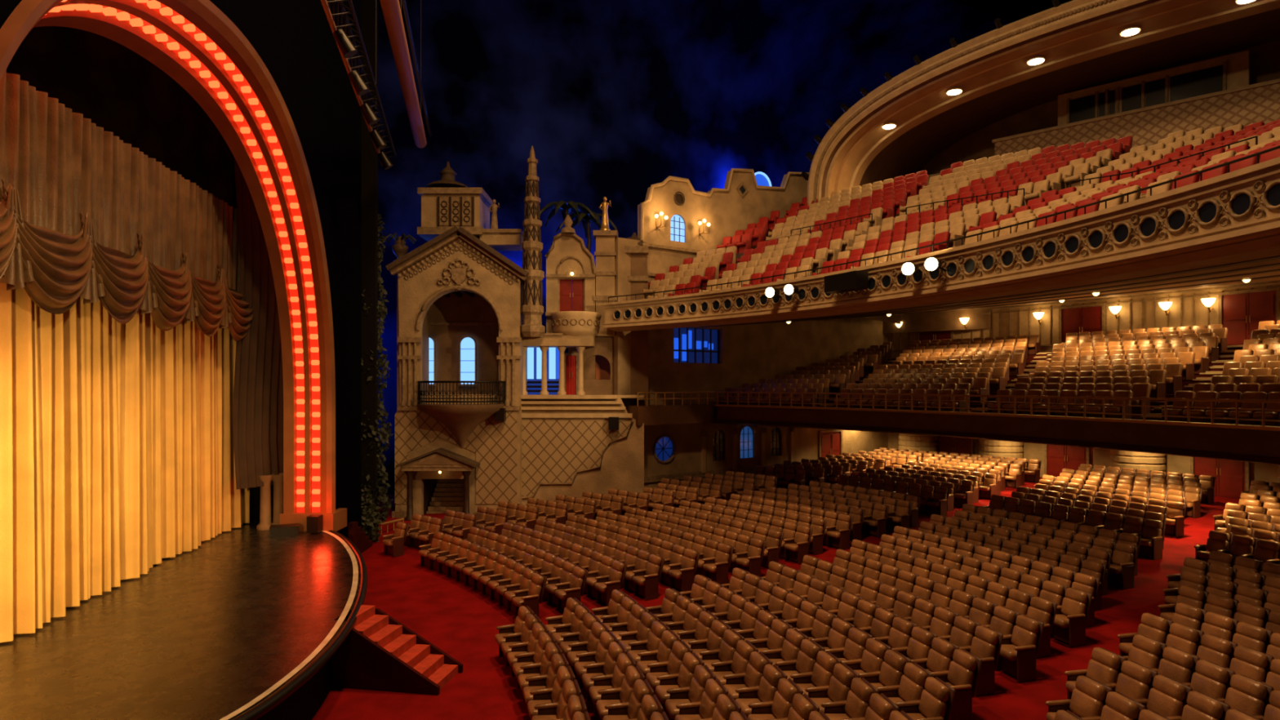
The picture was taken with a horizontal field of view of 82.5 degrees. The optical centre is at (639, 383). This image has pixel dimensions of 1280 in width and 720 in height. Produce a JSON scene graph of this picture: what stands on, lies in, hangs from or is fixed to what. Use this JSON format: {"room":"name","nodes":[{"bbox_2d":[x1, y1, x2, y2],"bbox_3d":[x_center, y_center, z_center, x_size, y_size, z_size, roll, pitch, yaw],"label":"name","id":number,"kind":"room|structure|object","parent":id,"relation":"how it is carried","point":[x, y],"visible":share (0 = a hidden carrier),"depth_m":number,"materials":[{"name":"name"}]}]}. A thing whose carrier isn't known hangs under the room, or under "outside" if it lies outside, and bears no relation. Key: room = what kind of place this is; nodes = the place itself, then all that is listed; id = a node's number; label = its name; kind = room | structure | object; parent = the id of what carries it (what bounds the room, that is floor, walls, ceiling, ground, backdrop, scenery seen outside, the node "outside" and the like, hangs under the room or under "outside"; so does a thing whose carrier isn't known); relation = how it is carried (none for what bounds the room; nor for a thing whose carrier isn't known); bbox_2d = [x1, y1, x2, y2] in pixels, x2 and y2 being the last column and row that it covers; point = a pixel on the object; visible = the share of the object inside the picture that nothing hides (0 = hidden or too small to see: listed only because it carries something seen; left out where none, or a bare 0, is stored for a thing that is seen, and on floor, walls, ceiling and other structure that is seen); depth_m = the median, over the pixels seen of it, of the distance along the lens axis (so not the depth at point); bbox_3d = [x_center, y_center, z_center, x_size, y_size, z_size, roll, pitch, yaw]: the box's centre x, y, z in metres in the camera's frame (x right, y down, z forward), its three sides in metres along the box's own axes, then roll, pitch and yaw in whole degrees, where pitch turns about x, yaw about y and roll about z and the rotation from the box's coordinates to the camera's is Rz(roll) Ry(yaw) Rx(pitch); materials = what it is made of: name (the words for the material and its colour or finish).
{"room":"auditorium","nodes":[
{"label":"auditorium","id":0,"kind":"room"},
{"bbox_2d":[6,26,236,221],"bbox_3d":[-12.900,-8.600,13.000,0.300,7.000,24.000,0,0,0],"label":"wall","id":1,"kind":"structure","parent":0,"point":[95,76],"depth_m":18.23,"materials":[{"name":"black paint"}]},
{"bbox_2d":[0,69,253,341],"bbox_3d":[-10.842,-3.400,12.483,0.741,4.200,22.751,0,0,-9],"label":"curtain valance","id":2,"kind":"object","parent":1,"relation":"hanging from","point":[86,214],"visible":1,"depth_m":15.52,"materials":[{"name":"brown fabric"}]},
{"bbox_2d":[0,282,249,642],"bbox_3d":[-11.725,-0.340,13.796,0.859,10.000,21.903,0,0,-9],"label":"curtain","id":3,"kind":"object","parent":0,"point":[117,449],"visible":0.56,"depth_m":16.07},
{"bbox_2d":[0,0,346,531],"bbox_3d":[-10.600,-2.050,16.800,1.700,13.600,15.000,0,0,0],"label":"arch","id":4,"kind":"object","parent":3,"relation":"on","point":[206,18],"visible":0.99,"depth_m":21.14,"materials":[{"name":"brown metal"}]},
{"bbox_2d":[48,0,210,77],"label":"light","id":5,"kind":"object","parent":4,"relation":"attached to","point":[138,22],"depth_m":15.68,"materials":[{"name":"red"}]},
{"bbox_2d":[134,0,226,59],"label":"light","id":6,"kind":"object","parent":4,"relation":"attached to","point":[153,4],"depth_m":16.72,"materials":[{"name":"red"}]},
{"bbox_2d":[0,0,361,537],"bbox_3d":[-10.200,-9.000,11.100,0.400,30.000,30.200,0,0,0],"label":"wall","id":7,"kind":"structure","parent":0,"point":[295,40],"depth_m":23.82,"materials":[{"name":"black"}]},
{"bbox_2d":[233,157,283,489],"bbox_3d":[-12.102,-2.500,23.500,1.095,11.600,1.600,0,0,0],"label":"drape","id":8,"kind":"object","parent":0,"point":[258,388],"depth_m":23.20,"materials":[{"name":"brown fabric"}]},
{"bbox_2d":[249,0,377,519],"bbox_3d":[-13.575,-5.000,13.000,5.150,22.000,36.000,0,0,0],"label":"wall","id":9,"kind":"structure","parent":0,"point":[369,154],"depth_m":30.35,"materials":[{"name":"black paint"}]},
{"bbox_2d":[361,213,394,522],"bbox_3d":[-11.380,-0.658,30.903,1.831,13.292,1.753,0,0,-21],"label":"climbing ivy","id":10,"kind":"object","parent":9,"relation":"attached to","point":[384,515],"visible":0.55,"depth_m":30.84,"materials":[{"name":"green plant"}]},
{"bbox_2d":[480,228,523,250],"bbox_3d":[-6.259,-6.536,33.350,1.923,0.685,1.700,0,0,0],"label":"roof parapet","id":11,"kind":"object","parent":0,"point":[500,239],"depth_m":32.60,"materials":[{"name":"beige stone"}]},
{"bbox_2d":[520,394,644,506],"bbox_3d":[-2.673,3.429,32.725,5.699,5.828,1.750,0,0,0],"label":"wall","id":12,"kind":"structure","parent":0,"point":[569,448],"depth_m":32.15,"materials":[{"name":"paint"}]},
{"bbox_2d":[522,333,595,395],"bbox_3d":[-3.803,-0.606,33.125,3.478,3.212,1.950,0,0,0],"label":"loggia","id":13,"kind":"object","parent":12,"relation":"on","point":[578,344],"visible":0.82,"depth_m":32.48,"materials":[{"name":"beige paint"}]},
{"bbox_2d":[527,347,559,394],"bbox_3d":[-4.642,-0.608,33.750,2.241,2.298,0.200,0,0,0],"label":"window","id":14,"kind":"structure","parent":13,"relation":"attached to","point":[534,355],"depth_m":33.70,"materials":[{"name":"blue glass"}]},
{"bbox_2d":[544,214,596,337],"bbox_3d":[-3.129,-4.847,33.634,2.353,5.536,1.933,0,0,0],"label":"facade","id":15,"kind":"object","parent":13,"relation":"on","point":[567,252],"visible":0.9,"depth_m":33.00,"materials":[{"name":"paint"}]},
{"bbox_2d":[558,278,584,311],"bbox_3d":[-3.102,-4.037,33.143,1.329,1.605,0.114,0,0,0],"label":"door","id":16,"kind":"structure","parent":15,"relation":"attached to","point":[564,284],"depth_m":33.14,"materials":[{"name":"paint"}]},
{"bbox_2d":[551,311,601,336],"bbox_3d":[-2.894,-2.575,32.425,2.300,1.169,1.150,0,0,0],"label":"balcony","id":17,"kind":"object","parent":15,"relation":"attached to","point":[573,323],"visible":0.98,"depth_m":32.09,"materials":[{"name":"beige paint"}]},
{"bbox_2d":[564,352,577,394],"bbox_3d":[-3.166,-0.428,33.493,0.709,1.929,0.114,0,0,0],"label":"door","id":18,"kind":"structure","parent":13,"relation":"attached to","point":[566,355],"depth_m":33.51,"materials":[{"name":"paint"}]},
{"bbox_2d":[608,417,618,430],"bbox_3d":[-1.143,1.746,31.950,0.440,0.550,0.400,0,0,0],"label":"wall speaker","id":19,"kind":"object","parent":12,"relation":"attached to","point":[613,421],"visible":1,"depth_m":31.75,"materials":[{"name":"black metal"}]},
{"bbox_2d":[582,245,648,404],"bbox_3d":[-1.169,-2.204,33.775,3.106,8.083,1.150,0,0,0],"label":"wall","id":20,"kind":"structure","parent":0,"point":[603,350],"depth_m":33.40,"materials":[{"name":"beige paint"}]},
{"bbox_2d":[613,168,888,488],"bbox_3d":[9.622,-4.000,40.493,25.998,20.000,0.608,0,0,-35],"label":"wall","id":21,"kind":"structure","parent":0,"point":[749,353],"depth_m":36.61,"materials":[{"name":"paint"}]},
{"bbox_2d":[592,230,617,336],"bbox_3d":[-1.567,-4.521,33.440,1.098,4.752,1.120,0,0,0],"label":"pillar","id":22,"kind":"structure","parent":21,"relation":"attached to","point":[605,253],"depth_m":33.00,"materials":[{"name":"paint"}]},
{"bbox_2d":[599,196,611,230],"bbox_3d":[-1.586,-7.739,33.385,0.462,1.592,0.503,0,0,-45],"label":"statue","id":23,"kind":"object","parent":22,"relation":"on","point":[605,223],"visible":0.99,"depth_m":33.28,"materials":[{"name":"brown metal"}]},
{"bbox_2d":[626,232,647,244],"bbox_3d":[-0.257,-6.745,34.400,1.600,0.700,1.600,0,0,0],"label":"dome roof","id":24,"kind":"structure","parent":21,"relation":"attached to","point":[634,236],"depth_m":33.91,"materials":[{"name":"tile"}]},
{"bbox_2d":[654,211,667,228],"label":"sconces","id":25,"kind":"object","parent":21,"relation":"attached to","point":[661,213],"depth_m":34.00,"materials":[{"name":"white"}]},
{"bbox_2d":[653,434,676,463],"bbox_3d":[1.139,3.100,34.565,1.419,1.387,0.270,0,0,-35],"label":"window","id":26,"kind":"structure","parent":21,"relation":"in","point":[663,447],"depth_m":34.65,"materials":[{"name":"glass"}]},
{"bbox_2d":[670,214,685,242],"bbox_3d":[1.775,-7.450,35.094,1.090,1.440,0.120,0,0,-35],"label":"window","id":27,"kind":"structure","parent":21,"relation":"in","point":[677,225],"depth_m":35.14,"materials":[{"name":"glass"}]},
{"bbox_2d":[673,328,719,363],"bbox_3d":[2.693,-1.850,36.005,3.100,1.700,0.250,0,0,-35],"label":"window","id":28,"kind":"structure","parent":21,"relation":"in","point":[695,345],"depth_m":36.09,"materials":[{"name":"blue glass"}]},
{"bbox_2d":[697,218,710,235],"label":"sconces","id":29,"kind":"object","parent":21,"relation":"attached to","point":[704,220],"depth_m":35.49,"materials":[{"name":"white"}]},
{"bbox_2d":[712,429,724,460],"bbox_3d":[3.903,3.075,36.596,0.980,1.690,0.120,0,0,-35],"label":"window","id":30,"kind":"structure","parent":21,"relation":"in","point":[718,439],"depth_m":36.65,"materials":[{"name":"glass"}]},
{"bbox_2d":[740,426,753,457],"bbox_3d":[5.472,3.025,37.703,1.140,1.790,0.120,0,0,-35],"label":"window","id":31,"kind":"structure","parent":21,"relation":"in","point":[746,434],"depth_m":37.74,"materials":[{"name":"glass"}]},
{"bbox_2d":[770,426,781,455],"bbox_3d":[7.187,3.075,38.914,0.980,1.690,0.120,0,0,-35],"label":"window","id":32,"kind":"structure","parent":21,"relation":"in","point":[775,440],"depth_m":38.97,"materials":[{"name":"glass"}]},
{"bbox_2d":[817,429,842,459],"bbox_3d":[10.767,3.790,41.212,1.940,2.320,0.114,0,0,-35],"label":"door","id":33,"kind":"structure","parent":21,"relation":"in","point":[829,442],"depth_m":41.19,"materials":[{"name":"paint"}]},
{"bbox_2d":[311,476,1239,719],"bbox_3d":[5.000,5.426,23.000,58.000,1.148,54.000,0,0,0],"label":"floor","id":34,"kind":"structure","parent":0,"point":[461,621],"depth_m":17.26,"materials":[{"name":"red carpet"}]},
{"bbox_2d":[0,517,367,719],"bbox_3d":[-10.578,5.330,14.500,10.445,1.340,22.374,0,0,0],"label":"stage","id":35,"kind":"object","parent":34,"relation":"on","point":[211,628],"depth_m":13.43,"materials":[{"name":"brown wood"}]},
{"bbox_2d":[256,473,283,530],"bbox_3d":[-11.925,3.825,23.675,0.870,1.750,0.657,0,0,0],"label":"column","id":36,"kind":"structure","parent":35,"relation":"on","point":[265,518],"depth_m":23.53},
{"bbox_2d":[219,530,358,719],"bbox_3d":[-7.926,4.688,14.161,4.727,0.005,18.570,0,0,0],"label":"trim","id":37,"kind":"structure","parent":35,"relation":"attached to","point":[355,577],"depth_m":13.45,"materials":[{"name":"beige wood"}]},
{"bbox_2d":[269,514,322,537],"bbox_3d":[-10.745,4.425,22.644,1.441,0.550,0.861,0,0,0],"label":"stage monitor speaker","id":38,"kind":"object","parent":35,"relation":"on","point":[314,522],"depth_m":22.52},
{"bbox_2d":[361,493,374,533],"bbox_3d":[-10.754,5.111,28.018,1.189,1.721,1.254,0,0,0],"label":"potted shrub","id":39,"kind":"object","parent":34,"relation":"on","point":[366,500],"visible":0.12,"depth_m":27.98,"materials":[{"name":"green plant"}]},
{"bbox_2d":[361,503,382,542],"bbox_3d":[-10.210,5.250,27.235,1.189,1.500,1.167,0,0,0],"label":"potted shrub","id":40,"kind":"object","parent":34,"relation":"on","point":[370,517],"visible":0.56,"depth_m":27.01,"materials":[{"name":"green plant"}]},
{"bbox_2d":[348,517,404,553],"bbox_3d":[-10.477,5.081,27.324,1.846,1.839,4.597,0,0,0],"label":"stair rail","id":41,"kind":"object","parent":34,"relation":"on","point":[362,541],"visible":0.34,"depth_m":25.59,"materials":[{"name":"brown wood"}]},
{"bbox_2d":[332,604,462,695],"bbox_3d":[-4.891,5.350,14.809,2.418,1.300,1.546,0,0,0],"label":"stairs","id":42,"kind":"structure","parent":34,"relation":"on","point":[380,652],"depth_m":14.38,"materials":[{"name":"red carpet"}]},
{"bbox_2d":[386,226,528,518],"bbox_3d":[-7.815,-0.245,32.825,6.089,12.940,3.350,0,0,0],"label":"facade","id":43,"kind":"object","parent":34,"relation":"on","point":[454,286],"visible":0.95,"depth_m":31.60,"materials":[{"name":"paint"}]},
{"bbox_2d":[385,232,417,261],"bbox_3d":[-10.480,-5.835,32.002,1.398,1.397,1.426,0,0,0],"label":"urn","id":44,"kind":"object","parent":43,"relation":"on","point":[400,249],"visible":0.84,"depth_m":31.80,"materials":[{"name":"stone"}]},
{"bbox_2d":[428,336,435,385],"bbox_3d":[-9.906,-1.057,34.060,0.754,2.322,0.120,0,0,0],"label":"window","id":45,"kind":"structure","parent":43,"relation":"attached to","point":[432,348],"depth_m":34.07,"materials":[{"name":"glass"}]},
{"bbox_2d":[395,447,479,520],"bbox_3d":[-8.579,4.388,32.435,3.350,3.224,3.530,0,0,0],"label":"portal","id":46,"kind":"object","parent":43,"relation":"attached to","point":[438,497],"visible":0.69,"depth_m":30.96,"materials":[{"name":"beige stone"}]},
{"bbox_2d":[417,161,493,241],"bbox_3d":[-8.460,-8.406,33.650,2.869,3.577,2.500,0,0,0],"label":"cupola","id":47,"kind":"structure","parent":43,"relation":"on","point":[446,203],"depth_m":32.55,"materials":[{"name":"beige stone"}]},
{"bbox_2d":[488,199,500,228],"bbox_3d":[-6.531,-7.515,32.785,0.468,1.491,0.432,0,0,45],"label":"stone statue","id":48,"kind":"object","parent":47,"relation":"on","point":[494,224],"visible":0.93,"depth_m":32.70,"materials":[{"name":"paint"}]},
{"bbox_2d":[417,380,505,447],"bbox_3d":[-7.695,1.337,30.685,3.800,2.887,1.870,0,0,0],"label":"balcony","id":49,"kind":"object","parent":43,"relation":"attached to","point":[461,420],"visible":1,"depth_m":30.37,"materials":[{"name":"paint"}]},
{"bbox_2d":[458,335,476,385],"bbox_3d":[-8.031,-1.057,34.060,0.822,2.322,0.120,0,0,0],"label":"window","id":50,"kind":"structure","parent":43,"relation":"attached to","point":[467,344],"depth_m":34.07,"materials":[{"name":"glass"}]},
{"bbox_2d":[494,408,506,421],"bbox_3d":[-5.988,1.334,31.325,0.400,0.550,0.450,0,0,0],"label":"wall speaker","id":51,"kind":"object","parent":43,"relation":"attached to","point":[500,415],"visible":0.86,"depth_m":31.10,"materials":[{"name":"black metal"}]},
{"bbox_2d":[520,146,544,337],"bbox_3d":[-4.705,-6.189,31.900,1.016,8.358,1.016,0,0,22],"label":"spire","id":52,"kind":"object","parent":43,"relation":"attached to","point":[531,309],"visible":0.97,"depth_m":31.61,"materials":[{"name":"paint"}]},
{"bbox_2d":[540,200,598,227],"bbox_3d":[-3.632,-7.384,35.613,3.134,2.785,3.154,0,0,0],"label":"palm tree","id":53,"kind":"object","parent":43,"relation":"on","point":[565,207],"visible":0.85,"depth_m":35.51,"materials":[{"name":"green plant"}]},
{"bbox_2d":[382,447,1279,719],"bbox_3d":[9.153,4.879,21.441,34.100,2.242,29.687,0,0,-35],"label":"seats","id":54,"kind":"object","parent":34,"relation":"on","point":[976,592],"visible":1,"depth_m":17.05,"materials":[{"name":"beige fabric"}]},
{"bbox_2d":[898,433,937,453],"bbox_3d":[16.136,3.300,42.412,2.120,3.800,2.120,0,0,0],"label":"pier","id":55,"kind":"object","parent":34,"relation":"on","point":[908,442],"visible":0.18,"depth_m":41.52,"materials":[{"name":"beige paint"}]},
{"bbox_2d":[978,439,1023,459],"bbox_3d":[19.214,3.300,38.859,2.120,3.800,2.120,0,0,0],"label":"pier","id":56,"kind":"object","parent":34,"relation":"on","point":[993,448],"visible":0.22,"depth_m":37.99,"materials":[{"name":"beige paint"}]},
{"bbox_2d":[1110,449,1165,475],"bbox_3d":[22.862,3.300,33.551,2.120,3.800,2.120,0,0,0],"label":"pier","id":57,"kind":"object","parent":34,"relation":"on","point":[1121,459],"visible":0.23,"depth_m":32.71,"materials":[{"name":"beige paint"}]},
{"bbox_2d":[1277,465,1279,482],"bbox_3d":[25.761,3.300,27.898,2.120,3.800,2.120,0,0,0],"label":"pier","id":58,"kind":"object","parent":34,"relation":"on","point":[1278,469],"visible":0.19,"depth_m":28.37,"materials":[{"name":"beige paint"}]},
{"bbox_2d":[954,0,1072,22],"bbox_3d":[8.000,-24.200,25.000,90.000,0.400,80.000,0,0,0],"label":"ceiling","id":59,"kind":"structure","parent":0,"point":[1011,11],"depth_m":46.55,"materials":[{"name":"black"}]},
{"bbox_2d":[320,0,395,169],"bbox_3d":[-7.719,-15.683,20.753,0.569,16.634,12.384,0,0,-14],"label":"lighting truss","id":60,"kind":"object","parent":59,"relation":"hanging from","point":[347,48],"visible":1,"depth_m":18.67,"materials":[{"name":"black metal"}]},
{"bbox_2d":[379,0,431,147],"bbox_3d":[-7.590,-16.880,24.141,0.690,14.240,12.682,0,0,-13],"label":"pipe","id":61,"kind":"object","parent":59,"relation":"hanging from","point":[392,11],"visible":1,"depth_m":22.88,"materials":[{"name":"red metal"}]},
{"bbox_2d":[882,40,1279,333],"bbox_3d":[26.586,-9.500,31.723,39.004,13.000,2.500,0,0,43],"label":"wall","id":62,"kind":"structure","parent":0,"point":[1251,95],"depth_m":34.39,"materials":[{"name":"paint"}]},
{"bbox_2d":[800,0,1279,324],"bbox_3d":[25.007,-9.610,28.451,36.844,12.220,9.866,0,0,43],"label":"ceiling","id":63,"kind":"structure","parent":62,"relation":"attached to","point":[1082,45],"depth_m":33.21,"materials":[{"name":"beige paint"}]},
{"bbox_2d":[882,123,896,129],"label":"lamps","id":64,"kind":"object","parent":63,"relation":"attached to","point":[886,126],"depth_m":35.96,"materials":[{"name":"white glass"}]},
{"bbox_2d":[946,87,962,95],"label":"lamps","id":65,"kind":"object","parent":63,"relation":"attached to","point":[952,91],"depth_m":33.87,"materials":[{"name":"white glass"}]},
{"bbox_2d":[1026,56,1044,65],"label":"lamps","id":66,"kind":"object","parent":63,"relation":"attached to","point":[1037,60],"depth_m":31.52,"materials":[{"name":"white glass"}]},
{"bbox_2d":[1120,26,1141,36],"label":"lamps","id":67,"kind":"object","parent":63,"relation":"attached to","point":[1131,31],"depth_m":29.20,"materials":[{"name":"white glass"}]},
{"bbox_2d":[1235,0,1254,4],"label":"lamps","id":68,"kind":"object","parent":63,"relation":"attached to","point":[1239,2],"depth_m":27.02,"materials":[{"name":"white glass"}]},
{"bbox_2d":[1066,61,1226,124],"bbox_3d":[23.596,-13.500,34.334,6.205,1.400,0.120,0,0,43],"label":"window","id":69,"kind":"structure","parent":62,"relation":"in","point":[1213,79],"depth_m":34.10,"materials":[{"name":"black glass"}]},
{"bbox_2d":[888,280,1279,486],"bbox_3d":[24.788,0.400,24.968,5.812,11.200,45.730,0,0,-21],"label":"wall","id":70,"kind":"structure","parent":0,"point":[1140,311],"depth_m":34.85,"materials":[{"name":"paint"}]},
{"bbox_2d":[895,321,902,327],"bbox_3d":[15.422,-3.342,43.428,0.520,0.580,0.506,0,0,0],"label":"wall sconce","id":71,"kind":"object","parent":70,"relation":"attached to","point":[901,322],"visible":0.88,"depth_m":43.27,"materials":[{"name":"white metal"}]},
{"bbox_2d":[916,330,953,342],"bbox_3d":[17.034,-2.685,42.174,0.115,2.370,2.140,0,0,-43],"label":"door","id":72,"kind":"structure","parent":70,"relation":"in","point":[944,335],"depth_m":42.18,"materials":[{"name":"paint"}]},
{"bbox_2d":[602,156,1279,331],"bbox_3d":[15.504,-5.537,23.189,24.766,6.474,49.684,0,0,-23],"label":"balcony","id":73,"kind":"object","parent":70,"relation":"attached to","point":[1224,229],"visible":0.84,"depth_m":17.25,"materials":[{"name":"paint"}]},
{"bbox_2d":[764,286,782,298],"label":"spotlights","id":74,"kind":"object","parent":73,"relation":"attached to","point":[770,292],"depth_m":24.71,"materials":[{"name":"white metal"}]},
{"bbox_2d":[783,284,801,295],"label":"spotlights","id":75,"kind":"object","parent":73,"relation":"attached to","point":[788,289],"depth_m":23.98,"materials":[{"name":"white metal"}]},
{"bbox_2d":[824,270,868,293],"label":"speaker","id":76,"kind":"object","parent":73,"relation":"attached to","point":[851,281],"depth_m":21.73,"materials":[{"name":"black metal"}]},
{"bbox_2d":[901,262,922,276],"label":"spotlights","id":77,"kind":"object","parent":73,"relation":"attached to","point":[908,268],"depth_m":19.62,"materials":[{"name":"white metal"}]},
{"bbox_2d":[924,257,946,271],"label":"spotlights","id":78,"kind":"object","parent":73,"relation":"attached to","point":[931,264],"depth_m":18.85,"materials":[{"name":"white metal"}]},
{"bbox_2d":[608,135,1279,302],"bbox_3d":[8.684,-5.059,20.265,9.249,3.317,29.692,0,0,-23],"label":"balcony railing","id":79,"kind":"object","parent":73,"relation":"on","point":[1259,153],"visible":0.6,"depth_m":19.22,"materials":[{"name":"black metal"}]},
{"bbox_2d":[643,119,1279,298],"bbox_3d":[12.516,-6.481,20.047,14.622,6.657,37.737,0,0,-21],"label":"seats","id":80,"kind":"object","parent":73,"relation":"on","point":[1045,176],"visible":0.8,"depth_m":26.16,"materials":[{"name":"beige fabric"}]},
{"bbox_2d":[1091,291,1101,296],"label":"recessed light","id":81,"kind":"object","parent":73,"relation":"attached to","point":[1095,293],"depth_m":23.95,"materials":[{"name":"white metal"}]},
{"bbox_2d":[1240,277,1252,282],"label":"recessed light","id":82,"kind":"object","parent":73,"relation":"attached to","point":[1244,280],"depth_m":23.65,"materials":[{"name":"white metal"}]},
{"bbox_2d":[624,347,1279,465],"bbox_3d":[17.643,0.250,22.698,21.977,3.500,47.738,0,0,-29],"label":"mezzanine balcony","id":83,"kind":"object","parent":70,"relation":"attached to","point":[1228,442],"visible":0.48,"depth_m":23.95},
{"bbox_2d":[637,391,1279,426],"bbox_3d":[7.808,0.703,19.869,15.863,0.635,31.259,0,0,0],"label":"railing","id":84,"kind":"object","parent":83,"relation":"attached to","point":[1237,401],"depth_m":23.48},
{"bbox_2d":[719,320,1279,426],"bbox_3d":[18.398,-0.606,21.564,16.688,3.651,42.790,0,0,-21],"label":"seats","id":85,"kind":"object","parent":83,"relation":"on","point":[1154,362],"visible":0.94,"depth_m":28.27,"materials":[{"name":"beige fabric"}]},
{"bbox_2d":[819,344,1243,418],"bbox_3d":[17.449,-0.135,28.407,20.041,2.781,28.201,0,0,0],"label":"steps","id":86,"kind":"structure","parent":83,"relation":"on","point":[1197,379],"depth_m":27.41,"materials":[{"name":"red carpet"}]},
{"bbox_2d":[936,435,973,454],"bbox_3d":[17.800,3.740,41.325,0.115,2.320,2.140,0,0,-41],"label":"door","id":87,"kind":"structure","parent":70,"relation":"in","point":[960,446],"depth_m":41.30,"materials":[{"name":"paint"}]},
{"bbox_2d":[959,317,968,328],"bbox_3d":[18.044,-3.342,40.600,0.536,0.580,0.495,0,0,0],"label":"wall sconce","id":88,"kind":"object","parent":70,"relation":"attached to","point":[963,320],"visible":1,"depth_m":40.47,"materials":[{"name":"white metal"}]},
{"bbox_2d":[1032,311,1044,324],"bbox_3d":[20.492,-3.342,37.516,0.552,0.580,0.495,0,0,0],"label":"wall sconce","id":89,"kind":"object","parent":70,"relation":"attached to","point":[1038,316],"visible":1,"depth_m":37.39,"materials":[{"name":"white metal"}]},
{"bbox_2d":[1044,444,1089,477],"bbox_3d":[21.430,3.740,36.688,0.115,2.320,2.140,0,0,-35],"label":"door","id":90,"kind":"structure","parent":70,"relation":"in","point":[1057,458],"depth_m":36.84,"materials":[{"name":"paint"}]},
{"bbox_2d":[1058,302,1105,343],"bbox_3d":[21.826,-2.685,36.106,0.115,2.370,2.140,0,0,-34],"label":"door","id":91,"kind":"structure","parent":70,"relation":"in","point":[1084,317],"depth_m":36.12,"materials":[{"name":"paint"}]},
{"bbox_2d":[1108,306,1121,319],"bbox_3d":[22.505,-3.342,34.546,0.565,0.580,0.495,0,0,0],"label":"wall sconce","id":92,"kind":"object","parent":70,"relation":"attached to","point":[1114,309],"visible":1,"depth_m":34.43,"materials":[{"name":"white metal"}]},
{"bbox_2d":[1158,302,1172,315],"bbox_3d":[23.583,-3.342,32.744,0.571,0.580,0.495,0,0,0],"label":"wall sconce","id":93,"kind":"object","parent":70,"relation":"attached to","point":[1165,306],"visible":1,"depth_m":32.64,"materials":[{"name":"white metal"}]},
{"bbox_2d":[1200,297,1216,312],"bbox_3d":[24.358,-3.342,31.286,0.504,0.580,0.522,0,0,18],"label":"wall sconce","id":94,"kind":"object","parent":70,"relation":"attached to","point":[1207,302],"visible":1,"depth_m":31.18,"materials":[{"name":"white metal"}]},
{"bbox_2d":[1190,456,1249,499],"bbox_3d":[24.739,3.740,31.191,0.114,2.320,2.140,0,0,-27],"label":"door","id":95,"kind":"structure","parent":70,"relation":"in","point":[1232,477],"depth_m":30.97,"materials":[{"name":"paint"}]},
{"bbox_2d":[1217,286,1279,345],"bbox_3d":[25.215,-2.685,30.249,0.114,2.370,2.140,0,0,-26],"label":"door","id":96,"kind":"structure","parent":70,"relation":"in","point":[1241,312],"depth_m":30.35,"materials":[{"name":"paint"}]},
{"label":"outside","id":97,"kind":"structure","parent":0,"visible":0},
{"bbox_2d":[376,0,1011,495],"bbox_3d":[5.881,-9.000,42.672,81.314,30.000,15.125,0,0,-24],"label":"night sky","id":98,"kind":"structure","parent":97,"point":[613,100],"depth_m":41.60,"materials":[{"name":"blue paint"}]},
{"bbox_2d":[555,211,618,253],"bbox_3d":[-2.632,-7.183,36.213,3.134,2.387,3.154,0,0,0],"label":"palm tree","id":99,"kind":"object","parent":98,"relation":"attached to","point":[588,218],"visible":0.72,"depth_m":36.09,"materials":[{"name":"green plant"}]},
{"bbox_2d":[754,171,771,186],"bbox_3d":[6.492,-10.550,39.206,1.619,1.604,0.120,0,0,-35],"label":"lamp","id":100,"kind":"object","parent":98,"relation":"attached to","point":[762,179],"visible":0.31,"depth_m":39.32,"materials":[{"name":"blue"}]}
]}

